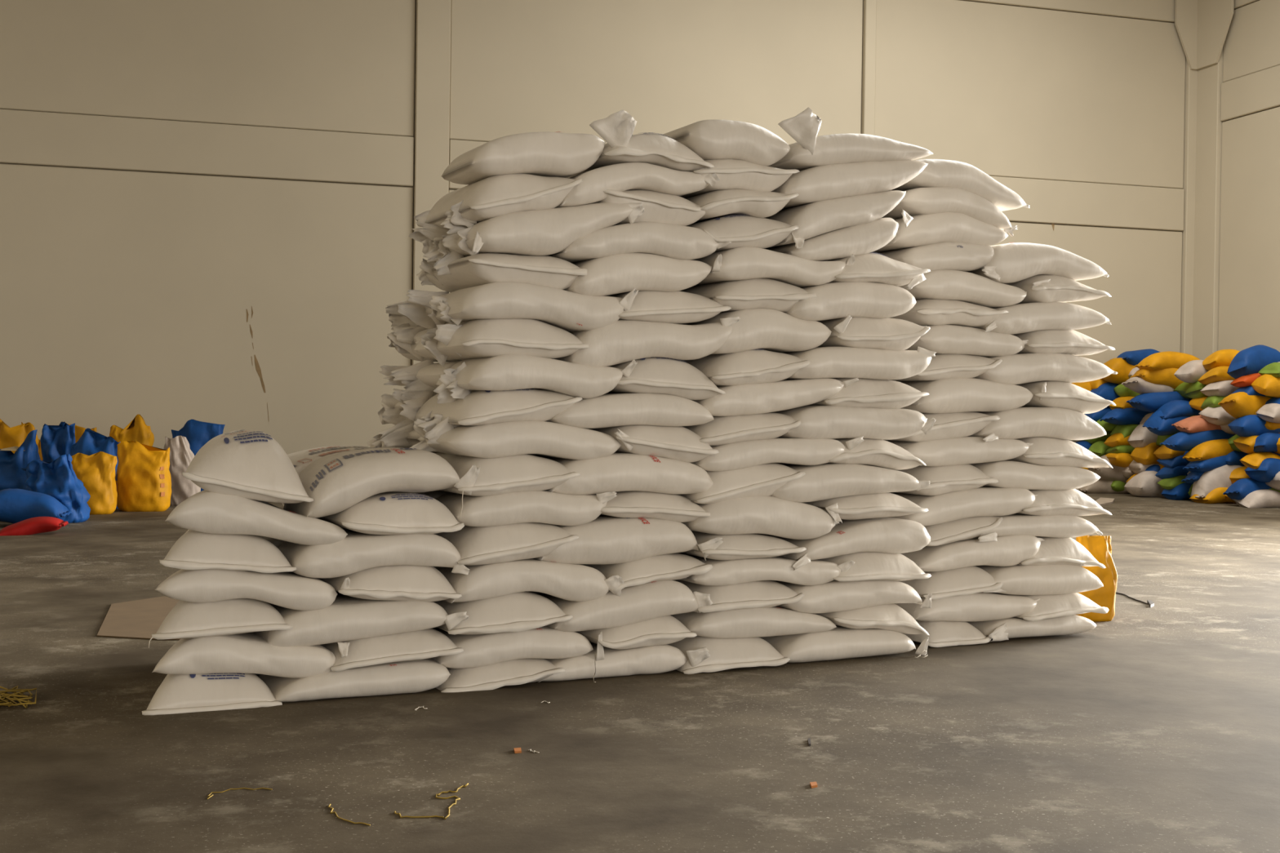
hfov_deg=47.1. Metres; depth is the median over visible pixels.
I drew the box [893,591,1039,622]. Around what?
sack
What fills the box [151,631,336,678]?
sack
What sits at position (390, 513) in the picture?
sack
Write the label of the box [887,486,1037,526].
sack
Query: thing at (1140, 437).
sack
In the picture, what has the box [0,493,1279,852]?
floor
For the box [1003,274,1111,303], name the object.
sack
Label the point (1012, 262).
sack
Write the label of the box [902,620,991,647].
sack
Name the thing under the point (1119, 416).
sack
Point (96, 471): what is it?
sack
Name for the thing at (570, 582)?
sack
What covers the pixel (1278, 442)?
sack
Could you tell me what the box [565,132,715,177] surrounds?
sack
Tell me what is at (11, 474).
sack
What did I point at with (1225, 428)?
sack
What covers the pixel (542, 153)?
sack
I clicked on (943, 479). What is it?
sack
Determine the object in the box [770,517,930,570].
sack
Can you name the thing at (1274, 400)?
sack
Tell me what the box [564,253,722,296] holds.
sack
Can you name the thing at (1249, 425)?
sack
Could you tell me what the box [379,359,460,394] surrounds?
sack
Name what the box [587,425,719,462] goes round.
sack
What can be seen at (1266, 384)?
sack
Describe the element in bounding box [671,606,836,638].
sack
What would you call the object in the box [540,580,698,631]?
sack
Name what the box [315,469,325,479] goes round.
print
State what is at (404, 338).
sack
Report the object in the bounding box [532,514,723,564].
sack
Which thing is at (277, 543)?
sack
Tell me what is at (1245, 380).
sack
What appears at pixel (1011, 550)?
sack
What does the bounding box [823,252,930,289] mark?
sack
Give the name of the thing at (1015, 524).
sack
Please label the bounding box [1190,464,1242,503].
sack
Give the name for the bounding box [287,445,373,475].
sack
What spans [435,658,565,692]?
sack
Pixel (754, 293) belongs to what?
sack
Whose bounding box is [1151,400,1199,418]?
sack
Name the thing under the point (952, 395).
sack
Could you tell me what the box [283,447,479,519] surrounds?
sack
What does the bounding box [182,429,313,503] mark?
sack
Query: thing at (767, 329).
sack
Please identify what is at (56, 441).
sack
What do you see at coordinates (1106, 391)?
sack
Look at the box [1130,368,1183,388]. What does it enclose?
sack
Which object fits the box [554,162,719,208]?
sack
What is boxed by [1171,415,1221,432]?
sack
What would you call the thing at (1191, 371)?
sack
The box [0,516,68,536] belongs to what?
sack
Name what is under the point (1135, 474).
sack
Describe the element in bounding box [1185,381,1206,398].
sack
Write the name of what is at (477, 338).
sack
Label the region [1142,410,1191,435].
sack
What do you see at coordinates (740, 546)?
sack
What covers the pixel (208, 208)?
wall
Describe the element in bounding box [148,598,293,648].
sack
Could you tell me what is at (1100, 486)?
sack
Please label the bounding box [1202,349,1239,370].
sack
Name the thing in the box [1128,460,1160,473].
sack
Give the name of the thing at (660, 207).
sack
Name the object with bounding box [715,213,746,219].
print
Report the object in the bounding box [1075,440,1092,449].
sack
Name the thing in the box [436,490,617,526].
sack
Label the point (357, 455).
print
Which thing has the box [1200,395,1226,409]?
sack
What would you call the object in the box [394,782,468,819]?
twine
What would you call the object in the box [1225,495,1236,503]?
sack
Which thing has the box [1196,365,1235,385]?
sack
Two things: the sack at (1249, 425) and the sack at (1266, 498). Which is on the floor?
the sack at (1266, 498)
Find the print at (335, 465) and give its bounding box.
[323,458,342,471]
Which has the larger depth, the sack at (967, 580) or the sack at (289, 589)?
the sack at (967, 580)
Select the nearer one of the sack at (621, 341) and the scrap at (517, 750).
the scrap at (517, 750)
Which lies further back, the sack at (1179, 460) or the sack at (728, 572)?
the sack at (1179, 460)
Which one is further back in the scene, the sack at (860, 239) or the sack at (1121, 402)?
the sack at (1121, 402)
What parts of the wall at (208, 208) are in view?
panel, panel, panel, panel, panel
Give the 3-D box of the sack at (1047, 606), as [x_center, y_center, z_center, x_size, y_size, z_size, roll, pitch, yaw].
[2.350,1.046,8.941,0.640,0.151,0.762,1,1,-26]
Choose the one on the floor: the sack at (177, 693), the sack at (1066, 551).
the sack at (177, 693)
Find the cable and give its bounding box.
[1115,591,1148,604]
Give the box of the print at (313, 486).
[309,480,318,490]
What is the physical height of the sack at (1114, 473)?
0.541 m
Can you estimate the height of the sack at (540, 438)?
0.215 m
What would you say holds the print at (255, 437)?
attached to the sack at (250, 464)
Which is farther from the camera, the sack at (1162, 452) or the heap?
the sack at (1162, 452)
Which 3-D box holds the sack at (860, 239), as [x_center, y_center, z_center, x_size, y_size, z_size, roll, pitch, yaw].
[1.027,-1.008,7.899,0.737,0.308,0.530,1,1,-26]
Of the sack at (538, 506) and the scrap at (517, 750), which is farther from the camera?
the sack at (538, 506)
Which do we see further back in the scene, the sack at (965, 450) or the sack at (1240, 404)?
the sack at (1240, 404)
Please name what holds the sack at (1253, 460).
on the sack at (1268, 468)
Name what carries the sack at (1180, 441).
on the sack at (1211, 449)
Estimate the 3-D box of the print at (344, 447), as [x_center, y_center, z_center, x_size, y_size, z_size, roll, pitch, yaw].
[-1.514,0.119,7.393,0.307,0.037,0.115,1,1,-26]
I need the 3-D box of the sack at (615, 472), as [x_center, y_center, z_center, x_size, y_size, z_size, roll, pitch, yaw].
[-0.111,0.230,7.369,0.883,0.205,0.519,1,1,-26]
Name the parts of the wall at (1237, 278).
panel, panel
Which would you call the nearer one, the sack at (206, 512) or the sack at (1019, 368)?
the sack at (206, 512)
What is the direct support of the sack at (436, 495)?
on the sack
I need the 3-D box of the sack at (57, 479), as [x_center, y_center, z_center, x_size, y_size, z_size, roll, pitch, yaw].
[-6.386,0.669,16.017,0.736,0.740,0.659,1,1,-7]
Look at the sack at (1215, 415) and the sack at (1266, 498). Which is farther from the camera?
the sack at (1215, 415)
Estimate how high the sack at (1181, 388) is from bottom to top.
0.379 m
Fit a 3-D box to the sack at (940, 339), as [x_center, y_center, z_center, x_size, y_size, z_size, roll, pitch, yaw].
[1.822,-0.492,8.552,0.784,0.170,0.513,1,1,-26]
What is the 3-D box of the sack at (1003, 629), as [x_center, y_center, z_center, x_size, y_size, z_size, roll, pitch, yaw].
[2.263,1.169,8.785,0.860,0.120,0.531,1,1,-26]
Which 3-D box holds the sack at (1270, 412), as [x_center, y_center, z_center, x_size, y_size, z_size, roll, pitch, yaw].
[9.472,-0.194,21.824,0.424,0.302,0.499,1,1,-8]
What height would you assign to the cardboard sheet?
0.006 m
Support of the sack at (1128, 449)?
on the sack at (1120, 460)
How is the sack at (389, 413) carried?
on the sack at (403, 434)
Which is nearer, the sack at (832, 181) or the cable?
the sack at (832, 181)
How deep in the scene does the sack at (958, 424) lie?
8.28 m
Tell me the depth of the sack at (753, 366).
7.45 m
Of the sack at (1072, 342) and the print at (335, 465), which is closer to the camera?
the print at (335, 465)
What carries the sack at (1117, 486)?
on the floor
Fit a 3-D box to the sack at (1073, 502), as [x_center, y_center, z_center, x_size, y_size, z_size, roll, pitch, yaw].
[2.357,0.442,8.929,0.658,0.170,0.769,1,1,-26]
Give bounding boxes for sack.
[0,418,39,453]
[0,429,40,490]
[0,488,71,524]
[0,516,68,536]
[21,422,43,460]
[21,453,90,523]
[40,421,75,462]
[68,423,97,442]
[70,428,120,508]
[71,451,117,515]
[109,413,154,446]
[115,440,171,511]
[142,673,282,715]
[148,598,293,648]
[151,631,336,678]
[155,568,337,610]
[159,529,296,573]
[164,435,200,506]
[165,489,347,545]
[171,419,225,491]
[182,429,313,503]
[253,593,468,647]
[257,500,282,509]
[257,526,348,548]
[257,658,450,702]
[278,529,469,577]
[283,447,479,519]
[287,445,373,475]
[316,491,464,534]
[316,564,462,601]
[320,628,463,671]
[367,418,438,452]
[377,388,437,425]
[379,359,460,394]
[385,289,448,328]
[386,323,459,361]
[399,388,582,426]
[408,222,448,253]
[408,416,633,459]
[412,490,451,499]
[413,173,582,234]
[413,318,589,367]
[416,249,587,292]
[422,202,644,262]
[427,281,638,332]
[429,626,604,682]
[432,591,573,635]
[433,354,637,404]
[434,522,578,565]
[435,452,580,496]
[435,558,623,603]
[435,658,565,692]
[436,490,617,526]
[440,109,636,184]
[528,591,543,595]
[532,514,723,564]
[537,641,710,682]
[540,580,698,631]
[544,452,712,494]
[546,393,714,428]
[547,221,731,262]
[551,316,741,366]
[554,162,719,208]
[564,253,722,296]
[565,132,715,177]
[575,615,697,649]
[579,552,712,591]
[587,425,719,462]
[590,189,705,226]
[593,490,710,522]
[603,290,731,324]
[606,356,725,399]
[640,356,686,362]
[662,106,821,165]
[666,635,790,674]
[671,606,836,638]
[674,579,804,613]
[676,462,805,504]
[679,159,799,198]
[680,278,817,312]
[680,413,800,445]
[680,530,806,560]
[680,554,854,586]
[681,348,810,386]
[681,496,842,539]
[685,189,798,223]
[685,308,851,354]
[686,213,799,252]
[691,436,864,471]
[692,246,854,287]
[692,377,858,416]
[759,625,929,662]
[764,190,906,248]
[764,208,913,261]
[767,133,933,170]
[768,405,935,439]
[769,462,929,502]
[770,160,928,209]
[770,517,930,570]
[771,579,932,613]
[782,346,937,379]
[783,281,916,320]
[803,493,928,519]
[806,377,928,408]
[815,604,928,635]
[816,316,930,351]
[817,551,931,581]
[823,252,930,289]
[828,438,926,470]
[872,212,1008,253]
[877,241,994,271]
[881,186,1017,236]
[884,411,999,442]
[887,436,1033,466]
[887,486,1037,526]
[888,159,1030,211]
[889,298,1008,327]
[889,354,1002,381]
[893,463,998,496]
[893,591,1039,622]
[897,377,1033,413]
[898,269,1026,307]
[899,565,1004,599]
[900,535,1044,571]
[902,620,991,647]
[905,324,1028,356]
[924,516,1002,546]
[964,614,1096,641]
[966,242,1109,283]
[967,407,1106,442]
[968,460,1100,490]
[973,302,1111,334]
[973,353,1117,384]
[974,564,1103,595]
[977,513,1102,542]
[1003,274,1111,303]
[1006,436,1112,467]
[1013,329,1115,355]
[1015,380,1115,413]
[1015,592,1108,621]
[1017,488,1111,515]
[1017,536,1106,568]
[1071,382,1092,391]
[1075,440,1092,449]
[1075,479,1128,493]
[1075,535,1117,622]
[1082,431,1111,444]
[1084,405,1111,422]
[1087,454,1128,483]
[1088,378,1107,389]
[1088,440,1111,457]
[1090,382,1119,400]
[1096,418,1117,431]
[1099,408,1151,425]
[1102,357,1135,384]
[1103,432,1130,447]
[1104,444,1134,454]
[1105,453,1133,467]
[1109,395,1134,409]
[1109,424,1138,437]
[1111,480,1129,493]
[1113,383,1139,396]
[1116,348,1159,365]
[1121,376,1174,394]
[1121,466,1134,478]
[1124,471,1164,497]
[1125,473,1137,482]
[1126,391,1191,412]
[1127,422,1158,448]
[1128,367,1139,378]
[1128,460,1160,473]
[1129,442,1159,465]
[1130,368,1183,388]
[1134,351,1199,370]
[1139,412,1154,423]
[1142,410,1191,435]
[1145,464,1159,471]
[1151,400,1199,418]
[1153,444,1185,459]
[1155,432,1177,446]
[1155,466,1189,479]
[1156,455,1188,467]
[1157,475,1186,489]
[1160,429,1234,451]
[1160,482,1191,500]
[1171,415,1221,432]
[1173,360,1208,382]
[1173,382,1192,399]
[1181,471,1204,484]
[1182,439,1234,461]
[1182,455,1226,472]
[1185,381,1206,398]
[1187,484,1192,496]
[1189,395,1208,410]
[1189,487,1228,503]
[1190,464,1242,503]
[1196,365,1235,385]
[1198,406,1235,425]
[1200,380,1239,396]
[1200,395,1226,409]
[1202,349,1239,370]
[1217,391,1271,418]
[1220,423,1235,435]
[1222,477,1271,500]
[1225,450,1248,466]
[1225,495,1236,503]
[1226,344,1279,378]
[1227,414,1279,436]
[1227,434,1243,452]
[1229,466,1249,483]
[1230,373,1261,387]
[1231,385,1266,396]
[1232,488,1279,508]
[1233,435,1257,453]
[1240,452,1279,469]
[1244,457,1279,482]
[1250,373,1279,397]
[1253,432,1279,452]
[1255,403,1279,423]
[1257,362,1279,377]
[1264,421,1279,430]
[1265,397,1279,404]
[1265,471,1279,490]
[1275,432,1279,454]
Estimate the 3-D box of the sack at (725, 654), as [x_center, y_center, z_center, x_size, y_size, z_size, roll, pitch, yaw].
[0.326,1.137,7.745,0.607,0.172,0.823,1,1,-26]
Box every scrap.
[513,747,521,753]
[807,737,810,746]
[809,782,817,788]
[1095,497,1114,506]
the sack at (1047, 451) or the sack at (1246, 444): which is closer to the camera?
the sack at (1047, 451)
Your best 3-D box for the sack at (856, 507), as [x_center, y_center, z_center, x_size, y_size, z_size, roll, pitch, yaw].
[1.103,0.414,8.113,0.635,0.156,0.816,1,1,-26]
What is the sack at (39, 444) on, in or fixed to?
on the floor
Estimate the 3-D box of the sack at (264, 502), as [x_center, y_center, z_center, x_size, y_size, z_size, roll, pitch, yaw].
[-1.949,0.395,7.202,0.560,0.223,0.762,1,1,-26]
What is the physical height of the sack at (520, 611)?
0.193 m
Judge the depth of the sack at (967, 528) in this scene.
8.31 m
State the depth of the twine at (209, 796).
4.97 m
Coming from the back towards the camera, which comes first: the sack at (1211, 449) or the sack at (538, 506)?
the sack at (1211, 449)
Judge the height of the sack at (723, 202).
0.163 m
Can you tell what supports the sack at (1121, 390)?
on the sack at (1121, 402)
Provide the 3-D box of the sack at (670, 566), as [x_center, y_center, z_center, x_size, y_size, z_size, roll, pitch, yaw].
[-0.053,0.712,7.555,0.555,0.166,0.811,1,1,-26]
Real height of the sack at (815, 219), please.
0.361 m
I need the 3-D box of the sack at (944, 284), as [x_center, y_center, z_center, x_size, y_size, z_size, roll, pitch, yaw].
[1.785,-0.789,8.517,0.797,0.193,0.535,1,1,-26]
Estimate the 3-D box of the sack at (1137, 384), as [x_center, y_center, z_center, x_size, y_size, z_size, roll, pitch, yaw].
[8.686,-0.643,24.431,1.255,0.356,0.498,1,1,-11]
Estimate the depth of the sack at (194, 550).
6.32 m
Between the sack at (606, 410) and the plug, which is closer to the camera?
the sack at (606, 410)
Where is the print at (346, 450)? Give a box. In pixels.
[318,448,348,455]
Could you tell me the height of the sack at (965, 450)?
0.170 m
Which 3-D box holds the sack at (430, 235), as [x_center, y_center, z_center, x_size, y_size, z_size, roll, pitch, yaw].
[-0.723,-0.944,7.516,0.912,0.281,0.304,1,1,-26]
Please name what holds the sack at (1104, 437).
on the sack at (1085, 444)
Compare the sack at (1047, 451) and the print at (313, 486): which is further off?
the sack at (1047, 451)
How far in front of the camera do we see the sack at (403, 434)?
7.44 m
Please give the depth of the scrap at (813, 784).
5.11 m
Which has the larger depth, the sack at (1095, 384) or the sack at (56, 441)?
the sack at (1095, 384)
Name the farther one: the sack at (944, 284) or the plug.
the plug
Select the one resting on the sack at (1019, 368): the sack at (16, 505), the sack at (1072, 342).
the sack at (1072, 342)
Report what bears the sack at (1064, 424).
on the sack at (1047, 451)
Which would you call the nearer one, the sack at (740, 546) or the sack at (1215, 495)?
the sack at (740, 546)
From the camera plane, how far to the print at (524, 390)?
6.94 m
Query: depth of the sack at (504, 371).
6.93 m
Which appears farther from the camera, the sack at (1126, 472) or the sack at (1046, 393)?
the sack at (1126, 472)
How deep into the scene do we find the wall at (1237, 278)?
26.05 m
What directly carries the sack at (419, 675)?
on the floor
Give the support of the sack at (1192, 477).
on the sack at (1209, 481)
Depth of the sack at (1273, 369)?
21.93 m
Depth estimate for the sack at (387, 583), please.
6.64 m
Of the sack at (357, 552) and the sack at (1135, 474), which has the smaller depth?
the sack at (357, 552)
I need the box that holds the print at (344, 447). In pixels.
[308,446,355,453]
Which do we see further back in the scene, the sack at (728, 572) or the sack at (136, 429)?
the sack at (136, 429)
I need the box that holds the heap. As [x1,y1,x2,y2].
[0,685,36,708]
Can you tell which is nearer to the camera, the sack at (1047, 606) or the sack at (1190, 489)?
the sack at (1047, 606)
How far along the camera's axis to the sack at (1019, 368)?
8.55 m
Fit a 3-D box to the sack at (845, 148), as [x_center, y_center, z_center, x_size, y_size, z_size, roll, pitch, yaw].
[1.095,-1.452,7.936,0.903,0.198,0.509,1,1,-26]
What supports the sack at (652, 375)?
on the sack at (606, 410)
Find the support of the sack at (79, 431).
on the floor
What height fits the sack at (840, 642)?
0.168 m
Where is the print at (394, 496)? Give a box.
[379,493,433,500]
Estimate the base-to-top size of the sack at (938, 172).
0.249 m
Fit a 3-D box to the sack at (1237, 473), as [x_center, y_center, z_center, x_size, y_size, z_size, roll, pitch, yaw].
[9.471,0.770,22.478,0.850,0.380,0.623,1,1,-9]
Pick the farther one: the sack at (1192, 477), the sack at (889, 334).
the sack at (1192, 477)
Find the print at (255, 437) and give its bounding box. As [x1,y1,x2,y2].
[223,431,272,443]
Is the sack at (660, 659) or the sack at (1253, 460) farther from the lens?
the sack at (1253, 460)
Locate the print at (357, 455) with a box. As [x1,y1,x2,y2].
[342,451,368,458]
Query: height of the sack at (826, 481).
0.200 m
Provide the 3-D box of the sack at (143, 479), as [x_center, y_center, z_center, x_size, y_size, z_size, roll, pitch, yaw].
[-6.038,0.599,17.860,0.671,0.850,0.531,1,1,-3]
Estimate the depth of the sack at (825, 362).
7.70 m
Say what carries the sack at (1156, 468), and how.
on the sack
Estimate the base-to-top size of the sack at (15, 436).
1.095 m
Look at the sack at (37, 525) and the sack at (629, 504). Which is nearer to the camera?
the sack at (629, 504)
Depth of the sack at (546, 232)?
6.92 m
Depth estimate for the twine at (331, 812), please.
4.62 m
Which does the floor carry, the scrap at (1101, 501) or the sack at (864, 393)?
the scrap at (1101, 501)
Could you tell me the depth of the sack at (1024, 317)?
8.53 m
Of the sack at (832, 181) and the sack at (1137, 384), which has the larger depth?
the sack at (1137, 384)
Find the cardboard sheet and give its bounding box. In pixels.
[97,596,181,639]
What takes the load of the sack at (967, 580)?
on the sack at (979, 606)
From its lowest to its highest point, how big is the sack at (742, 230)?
0.192 m
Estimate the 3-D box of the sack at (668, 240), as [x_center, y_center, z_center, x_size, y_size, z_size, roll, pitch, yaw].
[-0.055,-0.907,7.368,0.885,0.199,0.534,1,1,-26]
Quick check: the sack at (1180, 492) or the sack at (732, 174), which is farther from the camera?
the sack at (1180, 492)
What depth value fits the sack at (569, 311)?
6.93 m
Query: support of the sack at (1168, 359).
on the sack at (1166, 376)
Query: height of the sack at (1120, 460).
0.302 m
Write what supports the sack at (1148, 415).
on the sack
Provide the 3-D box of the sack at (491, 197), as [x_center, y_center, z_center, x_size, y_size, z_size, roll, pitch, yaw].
[-0.719,-1.061,7.201,0.636,0.302,0.821,1,1,-26]
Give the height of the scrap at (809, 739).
0.008 m
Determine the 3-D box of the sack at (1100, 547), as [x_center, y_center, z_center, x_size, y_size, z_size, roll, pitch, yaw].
[2.899,0.962,9.408,0.306,0.555,0.203,1,1,-7]
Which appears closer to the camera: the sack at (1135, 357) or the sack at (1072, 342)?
the sack at (1072, 342)
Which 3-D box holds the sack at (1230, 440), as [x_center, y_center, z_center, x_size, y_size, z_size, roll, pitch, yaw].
[9.548,0.223,22.629,0.850,0.379,0.627,1,1,-9]
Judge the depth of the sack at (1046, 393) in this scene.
8.64 m
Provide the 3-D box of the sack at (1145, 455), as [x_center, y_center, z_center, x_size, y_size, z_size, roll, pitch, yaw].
[8.492,0.444,24.327,0.596,0.412,0.500,1,1,-18]
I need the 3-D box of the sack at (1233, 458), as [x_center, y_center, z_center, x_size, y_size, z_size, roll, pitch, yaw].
[9.404,0.497,22.905,0.850,0.358,0.622,1,1,-9]
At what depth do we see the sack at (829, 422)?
7.71 m
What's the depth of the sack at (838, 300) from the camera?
7.68 m
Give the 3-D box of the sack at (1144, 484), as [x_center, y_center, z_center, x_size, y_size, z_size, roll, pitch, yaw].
[8.430,0.971,24.180,0.747,0.490,0.501,1,1,-15]
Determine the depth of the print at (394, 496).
6.72 m
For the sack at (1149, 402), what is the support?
on the sack
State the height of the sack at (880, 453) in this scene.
0.178 m
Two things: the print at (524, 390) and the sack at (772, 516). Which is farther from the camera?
the sack at (772, 516)
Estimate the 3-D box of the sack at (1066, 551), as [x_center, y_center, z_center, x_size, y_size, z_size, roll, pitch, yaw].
[2.331,0.738,8.924,0.622,0.192,0.765,1,1,-26]
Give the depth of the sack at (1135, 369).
25.14 m
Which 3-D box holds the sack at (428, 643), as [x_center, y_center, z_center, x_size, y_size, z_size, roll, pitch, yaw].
[-1.253,1.000,6.956,0.610,0.153,0.829,1,1,-26]
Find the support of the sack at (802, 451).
on the sack at (761, 480)
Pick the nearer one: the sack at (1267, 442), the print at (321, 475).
the print at (321, 475)
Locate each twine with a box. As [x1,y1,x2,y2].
[206,787,272,799]
[328,804,370,826]
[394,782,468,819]
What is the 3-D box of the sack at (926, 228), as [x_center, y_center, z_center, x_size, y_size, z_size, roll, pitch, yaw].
[1.670,-1.112,8.464,0.797,0.225,0.519,1,1,-26]
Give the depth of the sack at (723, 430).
7.45 m
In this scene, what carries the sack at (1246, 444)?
on the sack at (1253, 460)
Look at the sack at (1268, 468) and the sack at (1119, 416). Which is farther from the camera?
the sack at (1119, 416)
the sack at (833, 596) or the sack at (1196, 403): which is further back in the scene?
the sack at (1196, 403)
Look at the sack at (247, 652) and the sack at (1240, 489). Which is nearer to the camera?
the sack at (247, 652)
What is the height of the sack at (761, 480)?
0.211 m
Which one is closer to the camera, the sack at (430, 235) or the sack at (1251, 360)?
the sack at (430, 235)
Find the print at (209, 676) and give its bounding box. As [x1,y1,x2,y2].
[189,673,245,679]
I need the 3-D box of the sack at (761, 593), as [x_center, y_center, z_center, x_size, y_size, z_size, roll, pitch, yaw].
[0.393,0.853,7.775,0.638,0.156,0.819,1,1,-26]
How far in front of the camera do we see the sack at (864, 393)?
7.78 m
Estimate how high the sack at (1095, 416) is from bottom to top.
0.352 m
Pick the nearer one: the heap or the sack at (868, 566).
the heap
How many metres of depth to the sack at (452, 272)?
6.95 m
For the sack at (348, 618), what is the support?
on the sack at (247, 652)
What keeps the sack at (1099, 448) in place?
on the sack
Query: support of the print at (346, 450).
attached to the sack at (300, 460)
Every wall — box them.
[0,0,1197,454]
[1192,0,1279,359]
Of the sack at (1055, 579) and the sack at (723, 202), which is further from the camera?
the sack at (1055, 579)
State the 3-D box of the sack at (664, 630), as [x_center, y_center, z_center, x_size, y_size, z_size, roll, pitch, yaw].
[-0.127,1.004,7.516,0.531,0.162,0.826,1,1,-26]
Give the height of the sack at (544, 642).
0.257 m
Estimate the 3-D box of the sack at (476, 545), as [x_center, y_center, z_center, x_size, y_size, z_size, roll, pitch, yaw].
[-0.731,0.543,7.211,0.598,0.200,0.833,1,1,-26]
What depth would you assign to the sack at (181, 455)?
18.81 m
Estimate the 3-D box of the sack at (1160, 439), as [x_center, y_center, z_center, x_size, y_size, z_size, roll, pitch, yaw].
[8.728,0.147,23.974,0.468,0.425,0.499,1,1,-13]
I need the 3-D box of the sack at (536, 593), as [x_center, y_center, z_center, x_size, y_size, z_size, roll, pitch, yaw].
[-0.445,0.864,7.949,0.755,0.209,0.765,1,1,-26]
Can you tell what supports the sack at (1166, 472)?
on the sack at (1171, 483)
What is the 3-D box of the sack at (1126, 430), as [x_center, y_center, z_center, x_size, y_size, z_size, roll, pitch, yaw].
[8.300,0.074,24.972,0.420,0.328,0.508,1,1,-8]
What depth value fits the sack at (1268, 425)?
21.94 m
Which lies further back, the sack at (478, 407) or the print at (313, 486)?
the sack at (478, 407)
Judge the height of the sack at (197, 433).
1.105 m
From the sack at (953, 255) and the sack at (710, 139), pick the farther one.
the sack at (953, 255)
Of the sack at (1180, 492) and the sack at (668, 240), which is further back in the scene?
the sack at (1180, 492)
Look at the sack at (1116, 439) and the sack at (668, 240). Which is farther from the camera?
the sack at (1116, 439)
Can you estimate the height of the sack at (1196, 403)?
0.272 m
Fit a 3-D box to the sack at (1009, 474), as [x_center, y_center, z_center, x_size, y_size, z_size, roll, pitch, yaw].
[2.273,0.285,8.788,0.885,0.174,0.506,1,1,-26]
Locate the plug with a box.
[1146,600,1154,607]
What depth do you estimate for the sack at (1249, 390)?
22.20 m
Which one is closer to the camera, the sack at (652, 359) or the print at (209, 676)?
the print at (209, 676)
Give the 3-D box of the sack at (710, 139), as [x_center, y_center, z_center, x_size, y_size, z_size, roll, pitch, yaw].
[0.491,-1.485,7.613,0.725,0.306,0.563,1,1,-26]
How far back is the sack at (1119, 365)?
25.18 m
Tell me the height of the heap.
0.037 m
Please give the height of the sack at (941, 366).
0.167 m
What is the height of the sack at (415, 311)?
0.213 m
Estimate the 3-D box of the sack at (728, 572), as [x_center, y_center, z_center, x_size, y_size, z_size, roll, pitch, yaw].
[0.596,0.747,7.720,0.926,0.150,0.532,1,1,-26]
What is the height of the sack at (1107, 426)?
0.254 m
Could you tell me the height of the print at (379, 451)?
0.012 m
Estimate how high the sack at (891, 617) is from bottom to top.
0.187 m
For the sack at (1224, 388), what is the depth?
22.82 m
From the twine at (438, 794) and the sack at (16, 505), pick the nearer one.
the twine at (438, 794)
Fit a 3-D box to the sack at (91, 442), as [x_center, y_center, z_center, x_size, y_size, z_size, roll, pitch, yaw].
[-6.732,0.516,18.208,0.685,0.990,0.585,1,1,-7]
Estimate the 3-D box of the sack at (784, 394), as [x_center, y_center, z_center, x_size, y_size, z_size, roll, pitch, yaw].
[0.627,-0.158,7.720,0.895,0.211,0.530,1,1,-26]
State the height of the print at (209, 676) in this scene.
0.040 m
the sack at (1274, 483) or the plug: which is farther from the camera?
the sack at (1274, 483)
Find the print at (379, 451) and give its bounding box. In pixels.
[377,448,391,452]
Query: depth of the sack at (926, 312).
8.25 m
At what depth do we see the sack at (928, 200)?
8.23 m
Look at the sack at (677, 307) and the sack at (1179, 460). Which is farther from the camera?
the sack at (1179, 460)
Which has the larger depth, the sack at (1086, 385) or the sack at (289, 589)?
the sack at (1086, 385)
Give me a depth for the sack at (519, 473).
6.89 m
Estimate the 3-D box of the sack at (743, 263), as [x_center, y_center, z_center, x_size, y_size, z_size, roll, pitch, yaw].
[0.648,-0.826,7.717,0.834,0.178,0.533,1,1,-26]
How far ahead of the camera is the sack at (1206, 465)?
22.62 m
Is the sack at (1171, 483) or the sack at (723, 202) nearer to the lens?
the sack at (723, 202)

